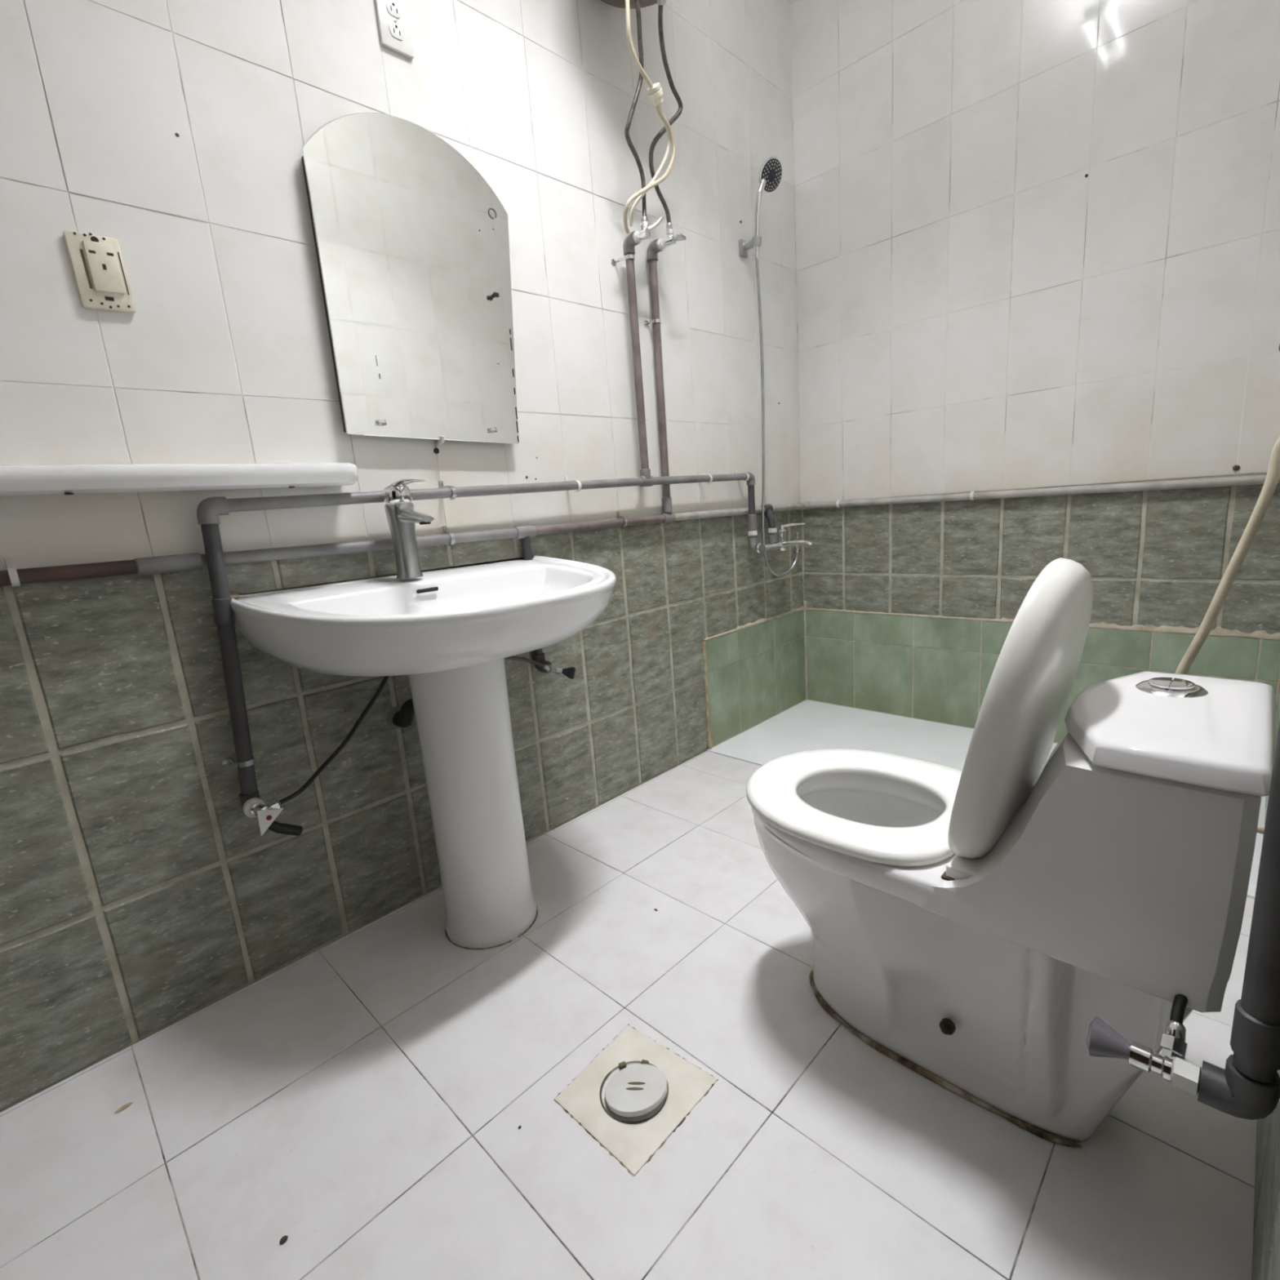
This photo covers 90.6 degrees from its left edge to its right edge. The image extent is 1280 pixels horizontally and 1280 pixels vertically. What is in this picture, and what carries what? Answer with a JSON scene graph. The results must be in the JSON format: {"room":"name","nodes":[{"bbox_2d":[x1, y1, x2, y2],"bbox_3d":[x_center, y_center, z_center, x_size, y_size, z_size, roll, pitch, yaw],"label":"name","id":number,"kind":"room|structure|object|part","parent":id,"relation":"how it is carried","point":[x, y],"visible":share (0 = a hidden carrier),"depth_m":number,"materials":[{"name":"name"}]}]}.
{"room":"bathroom","nodes":[
{"label":"bathroom","id":0,"kind":"room"},
{"bbox_2d":[0,0,805,1111],"bbox_3d":[-0.399,-0.895,1.654,0.116,3.001,3.150,7,17,44],"label":"wall","id":1,"kind":"structure","parent":0,"point":[139,893],"depth_m":1.33,"materials":[{"name":"tile"}]},
{"bbox_2d":[62,230,136,312],"bbox_3d":[-0.919,-0.627,1.081,0.017,0.120,0.077,7,17,44],"label":"wall socket","id":2,"kind":"object","parent":1,"relation":"attached to","point":[97,262],"visible":1,"depth_m":1.07,"materials":[{"name":"beige plastic"}]},
{"bbox_2d":[0,462,358,496],"bbox_3d":[-0.968,-0.253,1.014,0.110,0.046,1.000,7,17,44],"label":"shelf","id":3,"kind":"object","parent":1,"relation":"attached to","point":[15,480],"visible":1,"depth_m":1.09,"materials":[{"name":"white plastic"}]},
{"bbox_2d":[374,0,413,58],"bbox_3d":[-0.537,-1.352,1.383,0.012,0.116,0.074,7,17,44],"label":"double outlet","id":4,"kind":"object","parent":1,"relation":"attached to","point":[393,15],"visible":1,"depth_m":1.38,"materials":[{"name":"white plastic"}]},
{"bbox_2d":[386,0,400,18],"bbox_3d":[-0.535,-1.370,1.376,0.003,0.027,0.033,7,17,44],"label":"receptacle","id":5,"kind":"object","parent":4,"relation":"attached to","point":[393,6],"depth_m":1.38,"materials":[{"name":"white plastic"}]},
{"bbox_2d":[389,22,404,40],"bbox_3d":[-0.532,-1.330,1.385,0.003,0.027,0.033,7,17,44],"label":"receptacle","id":6,"kind":"object","parent":4,"relation":"attached to","point":[396,28],"depth_m":1.38,"materials":[{"name":"white plastic"}]},
{"bbox_2d":[386,698,414,728],"bbox_3d":[-0.537,0.173,1.496,0.145,0.093,0.052,3,14,32],"label":"pipe","id":7,"kind":"object","parent":1,"relation":"attached to","point":[403,717],"visible":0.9,"depth_m":1.49,"materials":[{"name":"black plastic"}]},
{"bbox_2d":[0,503,801,673],"bbox_3d":[-0.616,-0.472,1.364,0.086,1.330,3.776,7,17,44],"label":"pipe","id":8,"kind":"object","parent":1,"relation":"attached to","point":[13,576],"visible":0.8,"depth_m":1.37,"materials":[{"name":"grey plastic"}]},
{"bbox_2d":[546,664,575,679],"bbox_3d":[-0.223,0.089,1.774,0.083,0.049,0.040,-4,12,4],"label":"angle valve","id":9,"kind":"object","parent":8,"relation":"attached to","point":[569,673],"visible":0.91,"depth_m":1.78,"materials":[{"name":"silver metal"}]},
{"bbox_2d":[504,656,550,671],"bbox_3d":[-0.332,0.048,1.664,0.040,0.126,0.240,3,14,33],"label":"supply hose","id":10,"kind":"object","parent":9,"relation":"attached to","point":[545,667],"visible":0.57,"depth_m":1.73,"materials":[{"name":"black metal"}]},
{"bbox_3d":[-0.200,0.094,1.780,0.039,0.034,0.012,-5,12,0],"label":"handle","id":11,"kind":"part","parent":9,"relation":"part of","materials":[{"name":"black rubber"}]},
{"bbox_2d":[754,522,813,553],"bbox_3d":[0.542,-0.397,2.473,0.221,0.108,0.167,-6,12,-5],"label":"shower mixer","id":12,"kind":"object","parent":8,"relation":"attached to","point":[781,544],"visible":0.99,"depth_m":2.46,"materials":[{"name":"silver metal"}]},
{"bbox_2d":[754,255,799,576],"bbox_3d":[0.524,-0.829,2.429,0.183,1.169,0.051,-9,13,-22],"label":"shower hose","id":13,"kind":"object","parent":12,"relation":"attached to","point":[756,257],"visible":0.98,"depth_m":2.43,"materials":[{"name":"silver metal"}]},
{"bbox_3d":[0.597,-0.446,2.466,0.094,0.016,0.012,2,13,28],"label":"lever","id":14,"kind":"part","parent":12,"relation":"part of","materials":[{"name":"silver metal"}]},
{"bbox_3d":[0.605,-0.371,2.454,0.135,0.031,0.021,5,15,38],"label":"spout","id":15,"kind":"part","parent":12,"relation":"part of","materials":[{"name":"silver metal"}]},
{"bbox_2d":[301,112,519,444],"bbox_3d":[-0.490,-0.814,1.474,0.048,0.686,0.490,7,17,44],"label":"wall mirror","id":16,"kind":"object","parent":1,"relation":"attached to","point":[411,241],"visible":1,"depth_m":1.44,"materials":[{"name":"silver glass"}]},
{"bbox_2d":[433,435,444,453],"bbox_3d":[-0.484,-0.472,1.532,0.042,0.038,0.016,7,17,44],"label":"wall hook","id":17,"kind":"object","parent":1,"relation":"attached to","point":[439,442],"visible":1,"depth_m":1.53,"materials":[{"name":"white plastic"}]},
{"bbox_3d":[-0.483,-0.479,1.532,0.042,0.024,0.010,7,17,44],"label":"hook arm","id":18,"kind":"part","parent":17,"relation":"part of","materials":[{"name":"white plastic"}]},
{"bbox_2d":[196,468,762,808],"bbox_3d":[-0.681,-0.507,1.292,0.086,1.658,3.144,7,17,44],"label":"pipe","id":19,"kind":"object","parent":1,"relation":"attached to","point":[209,510],"visible":0.98,"depth_m":1.26,"materials":[{"name":"grey plastic"}]},
{"bbox_2d":[242,797,302,835],"bbox_3d":[-0.737,0.366,1.284,0.056,0.108,0.094,7,17,44],"label":"angle valve","id":20,"kind":"object","parent":19,"relation":"attached to","point":[253,807],"visible":1,"depth_m":1.26,"materials":[{"name":"silver metal"}]},
{"bbox_3d":[-0.731,0.355,1.257,0.005,0.052,0.047,7,17,44],"label":"lever plate","id":21,"kind":"part","parent":20,"relation":"part of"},
{"bbox_2d":[265,799,302,835],"bbox_3d":[-0.731,0.366,1.292,0.046,0.103,0.074,7,17,44],"label":"handle","id":22,"kind":"object","parent":20,"relation":"attached to","point":[273,809],"depth_m":1.27,"materials":[{"name":"silver metal"}]},
{"bbox_2d":[278,675,389,804],"bbox_3d":[-0.655,0.185,1.358,0.298,0.255,0.056,-15,16,-40],"label":"supply hose","id":23,"kind":"object","parent":20,"relation":"attached to","point":[375,697],"visible":0.8,"depth_m":1.39,"materials":[{"name":"black rubber"}]},
{"bbox_2d":[611,231,648,469],"bbox_3d":[-0.406,-1.226,1.476,0.094,1.659,1.069,7,17,44],"label":"riser pipe","id":24,"kind":"object","parent":1,"relation":"attached to","point":[632,239],"visible":0.98,"depth_m":1.91,"materials":[{"name":"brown plastic"}]},
{"bbox_2d":[638,216,663,239],"bbox_3d":[0.026,-1.194,1.839,0.053,0.067,0.079,7,17,44],"label":"valve","id":25,"kind":"object","parent":24,"relation":"attached to","point":[644,233],"visible":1,"depth_m":1.82,"materials":[{"name":"silver metal"}]},
{"bbox_3d":[0.041,-1.204,1.833,0.066,0.048,0.013,-9,13,-21],"label":"handle","id":26,"kind":"part","parent":25,"relation":"part of","materials":[{"name":"silver metal"}]},
{"bbox_2d":[600,0,666,8],"bbox_3d":[-0.029,-1.968,1.595,0.331,0.602,0.326,7,17,44],"label":"water heater","id":27,"kind":"object","parent":1,"relation":"attached to","point":[618,3],"visible":0.83,"depth_m":1.75,"materials":[{"name":"metal"}]},
{"bbox_2d":[624,0,647,222],"bbox_3d":[-0.015,-1.441,1.722,0.064,0.524,0.142,-5,12,-2],"label":"hose","id":28,"kind":"object","parent":27,"relation":"attached to","point":[644,218],"visible":0.91,"depth_m":1.71,"materials":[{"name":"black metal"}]},
{"bbox_2d":[622,0,675,233],"bbox_3d":[-0.007,-1.463,1.732,0.134,0.603,0.245,2,13,28],"label":"hose","id":29,"kind":"object","parent":27,"relation":"attached to","point":[655,91],"visible":1,"depth_m":1.76,"materials":[{"name":"beige plastic"}]},
{"bbox_2d":[648,0,683,229],"bbox_3d":[0.063,-1.466,1.795,0.092,0.498,0.156,0,13,20],"label":"hose","id":30,"kind":"object","parent":27,"relation":"attached to","point":[660,3],"visible":0.96,"depth_m":1.80,"materials":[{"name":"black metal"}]},
{"bbox_2d":[644,238,672,515],"bbox_3d":[-0.269,-1.055,1.655,0.070,1.507,0.952,7,17,44],"label":"riser pipe","id":31,"kind":"object","parent":1,"relation":"attached to","point":[655,246],"visible":0.98,"depth_m":2.02,"materials":[{"name":"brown plastic"}]},
{"bbox_2d":[661,228,685,246],"bbox_3d":[0.094,-1.219,1.916,0.084,0.045,0.040,4,15,36],"label":"valve","id":32,"kind":"object","parent":31,"relation":"attached to","point":[671,239],"visible":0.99,"depth_m":1.91,"materials":[{"name":"silver metal"}]},
{"bbox_3d":[0.117,-1.208,1.902,0.030,0.009,0.040,4,15,36],"label":"handle","id":33,"kind":"part","parent":32,"relation":"part of","materials":[{"name":"silver metal"}]},
{"bbox_2d":[738,235,761,257],"bbox_3d":[0.402,-1.423,2.285,0.084,0.055,0.035,7,17,44],"label":"holder","id":34,"kind":"object","parent":1,"relation":"attached to","point":[744,246],"visible":1,"depth_m":2.29,"materials":[{"name":"silver metal"}]},
{"bbox_2d":[753,156,782,256],"bbox_3d":[0.458,-1.528,2.238,0.113,0.297,0.066,-7,12,-10],"label":"shower","id":35,"kind":"object","parent":34,"relation":"in","point":[770,176],"visible":1,"depth_m":2.21,"materials":[{"name":"silver metal"}]},
{"bbox_3d":[0.419,-1.491,2.238,0.059,0.231,0.038,7,17,44],"label":"shower handle","id":36,"kind":"part","parent":35,"relation":"part of","materials":[{"name":"silver metal"}]},
{"bbox_2d":[0,700,1265,1279],"bbox_3d":[0.297,0.689,1.407,1.737,0.104,3.150,7,17,44],"label":"floor","id":37,"kind":"structure","parent":0,"point":[362,1102],"depth_m":0.98,"materials":[{"name":"tile"}]},
{"bbox_2d":[114,1102,133,1112],"bbox_3d":[-0.881,0.798,1.081,0.008,0.003,0.026,7,17,44],"label":"crumb","id":38,"kind":"object","parent":37,"relation":"on","point":[126,1105],"visible":1,"depth_m":1.08,"materials":[{"name":"beige food"}]},
{"bbox_2d":[279,1235,288,1243],"bbox_3d":[-0.483,0.813,0.859,0.010,0.004,0.008,-10,13,-26],"label":"crumb","id":39,"kind":"object","parent":37,"relation":"on","point":[284,1238],"visible":1,"depth_m":0.86,"materials":[{"name":"brown food"}]},
{"bbox_2d":[230,555,616,950],"bbox_3d":[-0.344,0.262,1.426,0.530,0.828,0.772,7,17,44],"label":"pedestal sink","id":40,"kind":"object","parent":37,"relation":"on","point":[452,630],"visible":0.98,"depth_m":1.33,"materials":[{"name":"white ceramic"}]},
{"bbox_2d":[382,479,434,579],"bbox_3d":[-0.498,-0.242,1.387,0.156,0.214,0.061,7,17,44],"label":"tap","id":41,"kind":"object","parent":40,"relation":"on","point":[402,517],"visible":1,"depth_m":1.40,"materials":[{"name":"silver metal"}]},
{"bbox_3d":[-0.500,-0.334,1.363,0.143,0.025,0.034,7,17,44],"label":"lever","id":42,"kind":"part","parent":41,"relation":"part of","materials":[{"name":"silver metal"}]},
{"bbox_3d":[-0.489,-0.269,1.370,0.124,0.036,0.040,7,17,44],"label":"spout","id":43,"kind":"part","parent":41,"relation":"part of","materials":[{"name":"silver metal"}]},
{"bbox_2d":[231,555,616,676],"bbox_3d":[-0.366,-0.052,1.357,0.522,0.178,0.772,7,17,44],"label":"basin","id":44,"kind":"object","parent":40,"relation":"in","point":[455,620],"depth_m":1.20,"materials":[{"name":"white ceramic"}]},
{"bbox_2d":[553,1024,718,1176],"bbox_3d":[-0.010,0.729,1.042,0.202,0.028,0.204,7,17,44],"label":"floor drain","id":45,"kind":"object","parent":37,"relation":"on","point":[637,1090],"visible":1,"depth_m":1.02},
{"bbox_2d":[746,557,1276,1147],"bbox_3d":[0.489,0.284,1.012,0.720,0.831,0.388,7,17,44],"label":"toilet","id":46,"kind":"object","parent":37,"relation":"on","point":[971,926],"visible":1,"depth_m":0.83,"materials":[{"name":"ceramic"}]},
{"bbox_3d":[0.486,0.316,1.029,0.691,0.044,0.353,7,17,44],"label":"bowl","id":47,"kind":"part","parent":46,"relation":"part of","materials":[{"name":"ceramic"}]},
{"bbox_3d":[0.383,0.269,1.119,0.394,0.021,0.368,7,17,44],"label":"seat","id":48,"kind":"part","parent":46,"relation":"part of","materials":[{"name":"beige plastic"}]},
{"bbox_3d":[0.538,0.098,0.885,0.123,0.423,0.342,7,17,44],"label":"lid","id":49,"kind":"part","parent":46,"relation":"part of","materials":[{"name":"beige plastic"}]},
{"bbox_3d":[0.606,0.227,0.882,0.355,0.259,0.354,7,17,44],"label":"tank","id":50,"kind":"part","parent":46,"relation":"part of","materials":[{"name":"ceramic"}]},
{"bbox_3d":[0.662,0.096,0.800,0.202,0.029,0.362,7,17,44],"label":"tank lid","id":51,"kind":"part","parent":46,"relation":"part of","materials":[{"name":"ceramic"}]},
{"bbox_2d":[790,0,1279,743],"bbox_3d":[1.236,-1.123,2.135,1.539,3.001,0.118,7,17,44],"label":"wall","id":52,"kind":"structure","parent":0,"point":[981,310],"depth_m":2.06,"materials":[{"name":"tile"}]},
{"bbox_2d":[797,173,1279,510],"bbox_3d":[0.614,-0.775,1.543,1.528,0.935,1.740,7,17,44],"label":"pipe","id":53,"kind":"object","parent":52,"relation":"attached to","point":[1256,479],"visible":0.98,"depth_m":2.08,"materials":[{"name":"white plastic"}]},
{"bbox_2d":[1251,683,1279,1279],"bbox_3d":[0.760,-0.748,0.525,0.109,3.001,3.150,7,17,44],"label":"wall","id":54,"kind":"structure","parent":0,"point":[1266,1239],"depth_m":0.68,"materials":[{"name":"tile"}]},
{"bbox_2d":[1197,718,1279,1119],"bbox_3d":[0.575,0.180,0.572,0.060,0.592,0.052,7,17,44],"label":"vertical pipe","id":55,"kind":"object","parent":54,"relation":"attached to","point":[1248,1087],"visible":1,"depth_m":0.59,"materials":[{"name":"grey plastic"}]},
{"bbox_2d":[1086,1016,1201,1095],"bbox_3d":[0.541,0.442,0.682,0.096,0.050,0.045,6,16,40],"label":"valve","id":56,"kind":"object","parent":55,"relation":"attached to","point":[1102,1041],"visible":1,"depth_m":0.67,"materials":[{"name":"silver metal"}]},
{"bbox_3d":[0.519,0.445,0.698,0.040,0.042,0.042,7,17,44],"label":"cone handle","id":57,"kind":"part","parent":56,"relation":"part of","materials":[{"name":"plastic"}]},
{"bbox_2d":[1165,994,1187,1041],"bbox_3d":[0.612,0.386,0.709,0.135,0.063,0.017,-15,16,-41],"label":"supply hose","id":58,"kind":"object","parent":56,"relation":"attached to","point":[1175,1026],"visible":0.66,"depth_m":0.68,"materials":[{"name":"black rubber"}]},
{"bbox_3d":[0.924,-0.373,0.865,0.080,0.105,0.042,7,17,44],"label":"bidet sprayer","id":59,"kind":"object","parent":54,"relation":"attached to","visible":0},
{"bbox_2d":[1174,436,1279,834],"bbox_3d":[0.913,-0.018,0.965,0.168,0.650,0.040,7,17,44],"label":"hose","id":60,"kind":"object","parent":59,"relation":"attached to","point":[1273,476],"visible":0.55,"depth_m":0.96,"materials":[{"name":"white plastic"}]}
]}

